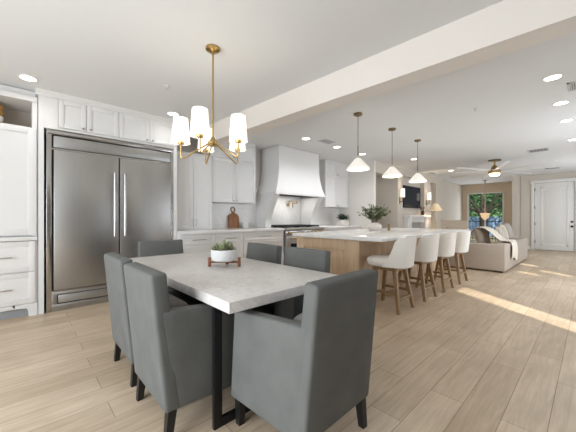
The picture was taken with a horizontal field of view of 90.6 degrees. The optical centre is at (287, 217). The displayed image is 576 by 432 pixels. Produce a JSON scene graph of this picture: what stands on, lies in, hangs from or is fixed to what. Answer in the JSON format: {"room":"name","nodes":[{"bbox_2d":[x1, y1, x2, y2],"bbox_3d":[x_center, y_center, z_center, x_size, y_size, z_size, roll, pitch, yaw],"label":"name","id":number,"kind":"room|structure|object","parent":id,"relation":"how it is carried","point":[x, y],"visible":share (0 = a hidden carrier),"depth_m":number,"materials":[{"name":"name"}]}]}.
{"room":"kitchen dining area","nodes":[
{"label":"kitchen dining area","id":0,"kind":"room"},
{"bbox_2d":[217,149,323,228],"bbox_3d":[-2.099,-0.190,5.310,9.800,2.740,0.180,0,0,-43],"label":"wall","id":1,"kind":"structure","parent":0,"point":[258,152],"depth_m":6.52,"materials":[{"name":"white paint"}]},
{"bbox_2d":[212,142,255,203],"bbox_3d":[-1.162,-0.925,5.803,1.018,1.260,0.373,0,0,-43],"label":"upper cabinet","id":2,"kind":"object","parent":1,"relation":"attached to","point":[232,183],"visible":0.7,"depth_m":5.68,"materials":[{"name":"white paint"}]},
{"bbox_2d":[212,186,338,228],"bbox_3d":[-0.059,-0.248,7.089,4.380,0.943,0.014,0,0,-43],"label":"backsplash","id":3,"kind":"structure","parent":1,"relation":"attached to","point":[283,214],"depth_m":6.92,"materials":[{"name":"white tile"}]},
{"bbox_2d":[256,145,325,227],"bbox_3d":[0.101,-0.666,6.750,1.640,1.777,0.690,0,0,-43],"label":"range hood","id":4,"kind":"object","parent":1,"relation":"attached to","point":[285,171],"visible":0.98,"depth_m":6.40,"materials":[{"name":"white paint"}]},
{"bbox_2d":[319,159,348,207],"bbox_3d":[1.276,-0.920,8.088,1.065,1.270,0.373,0,0,-43],"label":"upper cabinet","id":5,"kind":"object","parent":1,"relation":"attached to","point":[333,175],"visible":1,"depth_m":7.88,"materials":[{"name":"white paint"}]},
{"bbox_2d":[0,0,575,184],"bbox_3d":[3.447,-1.610,5.973,18.800,0.100,7.000,0,0,-43],"label":"ceiling","id":6,"kind":"structure","parent":0,"point":[121,53],"depth_m":3.02,"materials":[{"name":"white paint"}]},
{"bbox_2d":[17,74,38,81],"bbox_3d":[-2.904,-1.556,3.186,0.176,0.007,0.176,0,0,-43],"label":"recessed light","id":7,"kind":"object","parent":6,"relation":"in","point":[29,78],"visible":1,"depth_m":3.18,"materials":[{"name":"white plastic"}]},
{"bbox_2d":[20,75,36,80],"bbox_3d":[-2.904,-1.557,3.186,0.142,0.002,0.142,0,0,-43],"label":"diffuser","id":8,"kind":"object","parent":7,"relation":"attached to","point":[25,77],"depth_m":3.18,"materials":[{"name":"white plastic"}]},
{"bbox_2d":[167,112,178,115],"bbox_3d":[-1.729,-1.556,4.287,0.176,0.007,0.176,0,0,-43],"label":"recessed light","id":9,"kind":"object","parent":6,"relation":"in","point":[168,113],"visible":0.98,"depth_m":4.28,"materials":[{"name":"white plastic"}]},
{"bbox_2d":[171,44,246,164],"bbox_3d":[-0.679,-1.044,2.642,0.677,1.030,0.691,0,0,-43],"label":"chandelier","id":10,"kind":"object","parent":6,"relation":"hanging from","point":[200,129],"visible":1,"depth_m":2.50,"materials":[{"name":"gold metal"}]},
{"bbox_2d":[318,139,335,143],"bbox_3d":[0.805,-1.555,5.853,0.360,0.008,0.200,0,0,-43],"label":"ceiling vent","id":11,"kind":"object","parent":6,"relation":"in","point":[326,141],"visible":1,"depth_m":5.83,"materials":[{"name":"grey metal"}]},
{"bbox_2d":[347,112,369,171],"bbox_3d":[1.050,-1.137,4.275,0.336,0.843,0.336,0,0,-43],"label":"pendant light","id":12,"kind":"object","parent":6,"relation":"hanging from","point":[358,164],"visible":1,"depth_m":4.22,"materials":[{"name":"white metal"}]},
{"bbox_2d":[382,128,401,177],"bbox_3d":[1.829,-1.137,5.005,0.336,0.843,0.336,0,0,-43],"label":"pendant light","id":13,"kind":"object","parent":6,"relation":"hanging from","point":[392,172],"visible":1,"depth_m":4.95,"materials":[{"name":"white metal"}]},
{"bbox_2d":[209,0,575,144],"bbox_3d":[0.645,-1.415,3.065,6.010,0.289,0.225,0,0,44],"label":"ceiling beam","id":14,"kind":"structure","parent":6,"relation":"attached to","point":[504,27],"depth_m":2.43,"materials":[{"name":"beige paint"}]},
{"bbox_2d":[409,139,426,182],"bbox_3d":[2.610,-1.137,5.737,0.336,0.843,0.336,0,0,-43],"label":"pendant light","id":15,"kind":"object","parent":6,"relation":"hanging from","point":[417,178],"visible":1,"depth_m":5.69,"materials":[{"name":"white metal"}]},
{"bbox_2d":[480,180,490,219],"bbox_3d":[8.260,-0.720,11.951,0.380,1.679,0.380,0,0,-43],"label":"pendant","id":16,"kind":"object","parent":6,"relation":"hanging from","point":[484,215],"visible":1,"depth_m":11.92,"materials":[{"name":"brown metal"}]},
{"bbox_2d":[437,159,555,177],"bbox_3d":[5.603,-1.339,7.732,2.635,0.439,2.635,0,0,-43],"label":"ceiling fan","id":17,"kind":"object","parent":6,"relation":"hanging from","point":[494,171],"visible":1,"depth_m":7.66,"materials":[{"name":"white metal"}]},
{"bbox_2d":[527,148,549,152],"bbox_3d":[5.802,-1.555,6.604,0.360,0.008,0.360,0,0,-43],"label":"ceiling vent","id":18,"kind":"object","parent":6,"relation":"in","point":[541,149],"visible":1,"depth_m":6.62,"materials":[{"name":"grey metal"}]},
{"bbox_2d":[542,74,563,81],"bbox_3d":[2.947,-1.556,3.173,0.176,0.007,0.176,0,0,-43],"label":"recessed light","id":19,"kind":"object","parent":6,"relation":"in","point":[553,77],"visible":1,"depth_m":3.17,"materials":[{"name":"white plastic"}]},
{"bbox_2d":[544,75,560,80],"bbox_3d":[2.947,-1.557,3.173,0.142,0.002,0.142,0,0,-43],"label":"diffuser","id":20,"kind":"object","parent":19,"relation":"attached to","point":[551,77],"depth_m":3.17,"materials":[{"name":"white plastic"}]},
{"bbox_2d":[552,100,569,105],"bbox_3d":[3.712,-1.556,3.877,0.176,0.007,0.176,0,0,-43],"label":"recessed light","id":21,"kind":"object","parent":6,"relation":"in","point":[564,101],"visible":1,"depth_m":3.88,"materials":[{"name":"white plastic"}]},
{"bbox_2d":[554,101,567,104],"bbox_3d":[3.712,-1.557,3.877,0.142,0.002,0.142,0,0,-43],"label":"diffuser","id":22,"kind":"object","parent":21,"relation":"attached to","point":[560,102],"depth_m":3.88,"materials":[{"name":"white plastic"}]},
{"bbox_2d":[559,119,573,122],"bbox_3d":[4.478,-1.556,4.581,0.176,0.007,0.176,0,0,-43],"label":"recessed light","id":23,"kind":"object","parent":6,"relation":"in","point":[565,120],"visible":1,"depth_m":4.57,"materials":[{"name":"white plastic"}]},
{"bbox_2d":[567,81,575,91],"bbox_3d":[3.405,-1.555,3.357,0.300,0.008,0.160,0,0,-43],"label":"ceiling vent","id":24,"kind":"object","parent":6,"relation":"in","point":[571,86],"visible":1,"depth_m":3.38,"materials":[{"name":"grey metal"}]},
{"bbox_2d":[0,242,575,431],"bbox_3d":[3.447,1.230,5.973,18.800,0.100,7.000,0,0,-43],"label":"floor","id":25,"kind":"structure","parent":0,"point":[495,351],"depth_m":2.26,"materials":[{"name":"brown wood"}]},
{"bbox_2d":[0,84,37,319],"bbox_3d":[-3.680,-0.185,3.251,1.218,2.730,0.653,0,0,-43],"label":"tall cabinet","id":26,"kind":"object","parent":25,"relation":"on","point":[18,130],"visible":1,"depth_m":3.37,"materials":[{"name":"white paint"}]},
{"bbox_2d":[0,105,4,122],"bbox_3d":[-3.611,-1.231,3.428,0.290,0.270,0.290,0,0,-43],"label":"wicker basket","id":27,"kind":"object","parent":26,"relation":"in","point":[2,108],"visible":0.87,"depth_m":3.47,"materials":[{"name":"orange wicker"}]},
{"bbox_2d":[35,87,176,314],"bbox_3d":[-2.615,-0.189,4.237,1.720,2.738,0.670,0,0,-43],"label":"cabinet","id":28,"kind":"object","parent":25,"relation":"on","point":[57,111],"visible":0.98,"depth_m":3.76,"materials":[{"name":"white paint"}]},
{"bbox_2d":[44,129,172,312],"bbox_3d":[-2.581,0.043,4.238,1.570,2.275,0.716,0,0,-43],"label":"refrigerator","id":29,"kind":"object","parent":25,"relation":"on","point":[102,196],"visible":0.71,"depth_m":3.84,"materials":[{"name":"silver metal"}]},
{"bbox_2d":[104,252,173,387],"bbox_3d":[-1.088,0.733,2.331,0.628,0.895,0.573,0,0,-43],"label":"dining chair","id":30,"kind":"object","parent":25,"relation":"on","point":[114,263],"visible":0.27,"depth_m":2.06,"materials":[{"name":"grey fabric"}]},
{"bbox_2d":[138,239,182,256],"bbox_3d":[-1.401,0.733,3.366,0.573,0.895,0.628,0,0,-43],"label":"dining chair","id":31,"kind":"object","parent":25,"relation":"on","point":[162,247],"visible":0.05,"depth_m":3.51,"materials":[{"name":"grey fabric"}]},
{"bbox_2d":[124,262,250,431],"bbox_3d":[-0.635,0.733,1.826,0.628,0.895,0.573,0,0,-43],"label":"dining chair","id":32,"kind":"object","parent":25,"relation":"on","point":[171,329],"visible":0.81,"depth_m":1.56,"materials":[{"name":"grey fabric"}]},
{"bbox_2d":[169,294,187,307],"bbox_3d":[-0.719,0.578,1.748,0.165,0.195,0.377,0,0,-43],"label":"cushion","id":33,"kind":"object","parent":32,"relation":"on","point":[174,301],"depth_m":1.63,"materials":[{"name":"grey fabric"}]},
{"bbox_2d":[177,233,215,252],"bbox_3d":[-1.723,0.728,5.003,0.628,0.905,0.773,0,0,-43],"label":"base cabinet","id":34,"kind":"object","parent":25,"relation":"on","point":[192,243],"visible":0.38,"depth_m":4.74,"materials":[{"name":"white paint"}]},
{"bbox_2d":[215,232,242,257],"bbox_3d":[-1.285,0.728,5.414,0.568,0.905,0.773,0,0,-43],"label":"base cabinet","id":35,"kind":"object","parent":25,"relation":"on","point":[236,238],"visible":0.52,"depth_m":5.22,"materials":[{"name":"white paint"}]},
{"bbox_2d":[130,251,336,430],"bbox_3d":[-0.645,0.800,2.479,0.950,0.760,2.054,0,0,-43],"label":"dining table","id":36,"kind":"object","parent":25,"relation":"on","point":[230,288],"visible":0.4,"depth_m":1.81,"materials":[{"name":"beige stone"}]},
{"bbox_2d":[208,257,240,266],"bbox_3d":[-0.546,0.380,2.506,0.278,0.078,0.151,0,0,0],"label":"plant stand","id":37,"kind":"object","parent":36,"relation":"on","point":[209,258],"visible":0.7,"depth_m":2.43,"materials":[{"name":"brown wood"}]},
{"bbox_2d":[210,239,237,261],"bbox_3d":[-0.544,0.279,2.444,0.232,0.185,0.226,0,0,-43],"label":"succulent bowl","id":38,"kind":"object","parent":37,"relation":"on","point":[225,252],"visible":1,"depth_m":2.37,"materials":[{"name":"white ceramic"}]},
{"bbox_2d":[243,231,282,264],"bbox_3d":[-0.703,0.728,5.959,1.023,0.905,0.773,0,0,-43],"label":"base cabinet","id":39,"kind":"object","parent":25,"relation":"on","point":[264,237],"visible":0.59,"depth_m":5.70,"materials":[{"name":"white paint"}]},
{"bbox_2d":[177,227,284,234],"bbox_3d":[-1.143,0.249,5.553,2.228,0.050,0.765,0,0,-43],"label":"countertop","id":40,"kind":"structure","parent":39,"relation":"on","point":[253,229],"depth_m":5.21,"materials":[{"name":"white stone"}]},
{"bbox_2d":[177,130,211,229],"bbox_3d":[-1.795,-0.662,5.190,0.740,1.770,0.403,0,0,-43],"label":"tall cabinet","id":41,"kind":"object","parent":40,"relation":"on","point":[194,177],"visible":0.64,"depth_m":5.10,"materials":[{"name":"white paint"}]},
{"bbox_2d":[228,207,238,227],"bbox_3d":[-1.153,-0.003,6.011,0.264,0.457,0.078,0,0,-43],"label":"cutting board","id":42,"kind":"object","parent":40,"relation":"on","point":[233,219],"visible":0.98,"depth_m":5.99,"materials":[{"name":"brown wood"}]},
{"bbox_2d":[242,222,249,227],"bbox_3d":[-0.912,0.163,6.127,0.150,0.120,0.161,0,0,7],"label":"cup","id":43,"kind":"object","parent":40,"relation":"on","point":[244,224],"visible":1,"depth_m":6.06,"materials":[{"name":"white ceramic"}]},
{"bbox_2d":[246,242,281,263],"bbox_3d":[-0.461,0.733,2.933,0.628,0.895,0.573,0,0,-43],"label":"dining chair","id":44,"kind":"object","parent":25,"relation":"on","point":[270,253],"visible":0.06,"depth_m":3.03,"materials":[{"name":"grey fabric"}]},
{"bbox_2d":[251,246,330,319],"bbox_3d":[-0.027,0.733,2.470,0.628,0.895,0.573,0,0,-43],"label":"dining chair","id":45,"kind":"object","parent":25,"relation":"on","point":[305,258],"visible":0.18,"depth_m":2.47,"materials":[{"name":"grey fabric"}]},
{"bbox_2d":[271,224,324,263],"bbox_3d":[0.175,0.677,6.700,1.244,1.005,0.853,0,0,-43],"label":"range","id":46,"kind":"object","parent":25,"relation":"on","point":[289,240],"visible":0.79,"depth_m":6.23,"materials":[{"name":"silver metal"}]},
{"bbox_2d":[271,226,315,227],"bbox_3d":[0.116,0.236,6.763,1.240,0.027,0.670,0,0,-43],"label":"cooktop","id":47,"kind":"object","parent":46,"relation":"in","point":[271,226],"depth_m":6.36,"materials":[{"name":"black metal"}]},
{"bbox_2d":[231,268,377,431],"bbox_3d":[0.094,0.733,1.604,0.573,0.895,0.628,0,0,-44],"label":"dining chair","id":48,"kind":"object","parent":25,"relation":"on","point":[304,373],"visible":0.98,"depth_m":1.38,"materials":[{"name":"grey fabric"}]},
{"bbox_2d":[294,313,301,321],"bbox_3d":[0.174,0.578,1.522,0.377,0.195,0.165,0,0,-44],"label":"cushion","id":49,"kind":"object","parent":48,"relation":"on","point":[299,317],"depth_m":1.41,"materials":[{"name":"grey fabric"}]},
{"bbox_2d":[324,228,342,230],"bbox_3d":[0.898,0.728,7.460,0.823,0.905,0.773,0,0,-43],"label":"base cabinet","id":50,"kind":"object","parent":25,"relation":"on","point":[331,229],"visible":0.06,"depth_m":7.26,"materials":[{"name":"white paint"}]},
{"bbox_2d":[316,225,360,228],"bbox_3d":[1.196,0.249,7.745,1.652,0.050,0.765,0,0,-43],"label":"countertop","id":51,"kind":"structure","parent":50,"relation":"on","point":[325,226],"depth_m":7.52,"materials":[{"name":"white stone"}]},
{"bbox_2d":[336,214,349,225],"bbox_3d":[1.549,0.053,8.012,0.487,0.341,0.384,0,0,-43],"label":"potted plant","id":52,"kind":"object","parent":51,"relation":"on","point":[341,222],"visible":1,"depth_m":7.91,"materials":[{"name":"green plant"}]},
{"bbox_2d":[343,227,359,229],"bbox_3d":[1.500,0.728,8.025,0.823,0.905,0.773,0,0,-43],"label":"base cabinet","id":53,"kind":"object","parent":25,"relation":"on","point":[354,228],"visible":0.1,"depth_m":7.82,"materials":[{"name":"white paint"}]},
{"bbox_2d":[297,236,447,293],"bbox_3d":[1.825,0.744,5.466,3.500,0.873,1.180,0,0,-43],"label":"kitchen island","id":54,"kind":"object","parent":25,"relation":"on","point":[347,256],"visible":0.2,"depth_m":4.16,"materials":[{"name":"brown wood"}]},
{"bbox_2d":[292,228,469,241],"bbox_3d":[1.963,0.279,5.352,3.695,0.050,1.595,0,0,-43],"label":"island countertop","id":55,"kind":"structure","parent":54,"relation":"on","point":[383,235],"depth_m":4.52,"materials":[{"name":"white stone"}]},
{"bbox_2d":[357,203,390,230],"bbox_3d":[1.675,-0.010,5.479,0.706,0.526,0.546,0,0,-43],"label":"potted plant","id":56,"kind":"object","parent":55,"relation":"on","point":[374,226],"visible":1,"depth_m":5.38,"materials":[{"name":"green plant"}]},
{"bbox_2d":[367,236,416,314],"bbox_3d":[1.362,0.710,3.746,0.524,0.940,0.606,0,0,-43],"label":"counter stool","id":57,"kind":"object","parent":25,"relation":"on","point":[402,255],"visible":0.94,"depth_m":3.53,"materials":[{"name":"fabric"}]},
{"bbox_2d":[403,215,430,227],"bbox_3d":[4.255,0.550,9.498,1.680,1.260,0.340,0,0,-43],"label":"fireplace mantel","id":58,"kind":"object","parent":25,"relation":"on","point":[409,221],"visible":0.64,"depth_m":9.43,"materials":[{"name":"white"}]},
{"bbox_2d":[403,215,430,216],"bbox_3d":[4.255,-0.045,9.498,1.680,0.070,0.340,0,0,-43],"label":"mantel shelf","id":59,"kind":"object","parent":58,"relation":"attached to","point":[403,215],"depth_m":9.17,"materials":[{"name":"white wood"}]},
{"bbox_2d":[398,234,439,302],"bbox_3d":[1.928,0.710,4.263,0.519,0.940,0.599,0,0,-43],"label":"counter stool","id":60,"kind":"object","parent":25,"relation":"on","point":[426,252],"visible":0.85,"depth_m":4.03,"materials":[{"name":"fabric"}]},
{"bbox_2d":[429,203,441,228],"bbox_3d":[5.048,0.350,9.749,0.430,1.660,0.430,0,0,-43],"label":"floor lamp","id":61,"kind":"object","parent":25,"relation":"on","point":[435,207],"visible":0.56,"depth_m":9.68,"materials":[{"name":"beige fabric"}]},
{"bbox_2d":[415,232,456,292],"bbox_3d":[2.482,0.710,4.782,0.516,0.940,0.596,0,0,-43],"label":"counter stool","id":62,"kind":"object","parent":25,"relation":"on","point":[447,241],"visible":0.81,"depth_m":4.54,"materials":[{"name":"fabric"}]},
{"bbox_2d":[434,231,470,284],"bbox_3d":[3.051,0.710,5.314,0.514,0.940,0.594,0,0,-43],"label":"counter stool","id":63,"kind":"object","parent":25,"relation":"on","point":[463,237],"visible":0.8,"depth_m":5.07,"materials":[{"name":"fabric"}]},
{"bbox_2d":[448,238,526,272],"bbox_3d":[4.926,0.880,7.840,3.050,0.600,2.202,0,0,-43],"label":"sectional sofa","id":64,"kind":"object","parent":25,"relation":"on","point":[494,256],"visible":0.59,"depth_m":6.33,"materials":[{"name":"beige fabric"}]},
{"bbox_2d":[475,228,490,242],"bbox_3d":[4.842,0.480,7.088,0.440,0.427,0.206,0,0,-23],"label":"throw pillow","id":65,"kind":"object","parent":64,"relation":"on","point":[482,235],"visible":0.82,"depth_m":7.01,"materials":[{"name":"beige fabric"}]},
{"bbox_2d":[470,226,517,259],"bbox_3d":[4.998,0.614,6.962,0.699,0.777,1.114,0,0,-29],"label":"throw blanket","id":66,"kind":"object","parent":64,"relation":"on","point":[495,233],"visible":0.92,"depth_m":6.76,"materials":[{"name":"white fabric"}]},
{"bbox_2d":[494,225,504,242],"bbox_3d":[5.591,0.450,7.517,0.499,0.504,0.204,0,0,-43],"label":"throw pillow","id":67,"kind":"object","parent":64,"relation":"on","point":[498,228],"visible":0.54,"depth_m":7.39,"materials":[{"name":"fabric"}]},
{"bbox_2d":[500,224,508,238],"bbox_3d":[5.956,0.440,7.859,0.215,0.531,0.508,0,0,43],"label":"throw pillow","id":68,"kind":"object","parent":64,"relation":"on","point":[502,226],"visible":0.42,"depth_m":7.72,"materials":[{"name":"beige fabric"}]},
{"bbox_2d":[502,223,513,238],"bbox_3d":[6.321,0.420,8.201,0.527,0.549,0.239,0,0,-39],"label":"throw pillow","id":69,"kind":"object","parent":64,"relation":"on","point":[507,225],"visible":0.5,"depth_m":8.08,"materials":[{"name":"grey fabric"}]},
{"bbox_2d":[339,160,375,228],"bbox_3d":[1.912,-0.190,8.269,0.100,2.740,1.350,0,0,-43],"label":"wall","id":70,"kind":"structure","parent":0,"point":[361,184],"depth_m":8.05,"materials":[{"name":"white paint"}]},
{"bbox_2d":[376,161,442,228],"bbox_3d":[3.843,-0.190,10.011,5.100,2.740,1.250,0,0,-43],"label":"wall","id":71,"kind":"structure","parent":0,"point":[388,190],"depth_m":9.13,"materials":[{"name":"beige paint"}]},
{"bbox_2d":[399,188,404,203],"bbox_3d":[3.487,-0.650,8.709,0.124,0.460,0.161,0,0,-43],"label":"wall sconce","id":72,"kind":"object","parent":71,"relation":"attached to","point":[402,189],"visible":1,"depth_m":8.64,"materials":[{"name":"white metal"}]},
{"bbox_2d":[403,185,419,207],"bbox_3d":[4.171,-0.680,9.616,1.280,0.720,0.070,0,0,-43],"label":"television","id":73,"kind":"object","parent":71,"relation":"attached to","point":[411,199],"visible":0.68,"depth_m":9.53,"materials":[{"name":"black plastic"}]},
{"bbox_2d":[426,193,430,205],"bbox_3d":[4.997,-0.650,10.124,0.124,0.460,0.161,0,0,-43],"label":"wall sconce","id":74,"kind":"object","parent":71,"relation":"attached to","point":[428,194],"visible":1,"depth_m":10.07,"materials":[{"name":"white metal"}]},
{"bbox_2d":[443,181,461,219],"bbox_3d":[7.204,-0.190,12.749,3.550,2.740,0.150,0,0,-43],"label":"wall","id":75,"kind":"structure","parent":0,"point":[452,192],"depth_m":12.84,"materials":[{"name":"beige paint"}]},
{"bbox_2d":[441,220,467,228],"bbox_3d":[6.337,0.640,10.874,0.120,1.080,0.900,0,0,-43],"label":"wall","id":76,"kind":"structure","parent":0,"point":[461,224],"depth_m":10.81,"materials":[{"name":"beige paint"}]},
{"bbox_2d":[462,182,511,227],"bbox_3d":[9.316,-0.190,12.982,0.150,2.740,2.400,0,0,-43],"label":"wall","id":77,"kind":"structure","parent":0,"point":[506,187],"depth_m":12.81,"materials":[{"name":"beige paint"}]},
{"bbox_2d":[467,192,503,242],"bbox_3d":[9.102,0.015,13.166,0.110,2.330,1.430,0,0,-43],"label":"window","id":78,"kind":"structure","parent":77,"relation":"attached to","point":[494,201],"depth_m":13.13,"materials":[{"name":"white"}]},
{"bbox_2d":[512,175,520,237],"bbox_3d":[9.212,-0.190,11.302,2.300,2.740,0.170,0,0,-43],"label":"wall","id":79,"kind":"structure","parent":0,"point":[516,179],"depth_m":10.54,"materials":[{"name":"beige paint"}]},
{"bbox_2d":[521,172,575,248],"bbox_3d":[10.003,-0.190,9.617,0.150,2.740,3.350,0,0,-43],"label":"wall","id":80,"kind":"structure","parent":0,"point":[525,180],"depth_m":10.62,"materials":[{"name":"beige paint"}]},
{"bbox_2d":[530,177,575,251],"bbox_3d":[9.421,-0.090,10.092,0.050,2.540,1.300,0,0,-43],"label":"trim","id":81,"kind":"structure","parent":80,"relation":"attached to","point":[532,183],"depth_m":10.48,"materials":[{"name":"white wood"}]},
{"bbox_2d":[534,181,574,251],"bbox_3d":[9.432,-0.033,10.114,0.163,2.425,1.067,0,0,-43],"label":"door","id":82,"kind":"structure","parent":80,"relation":"in","point":[554,207],"depth_m":10.09,"materials":[{"name":"white paint"}]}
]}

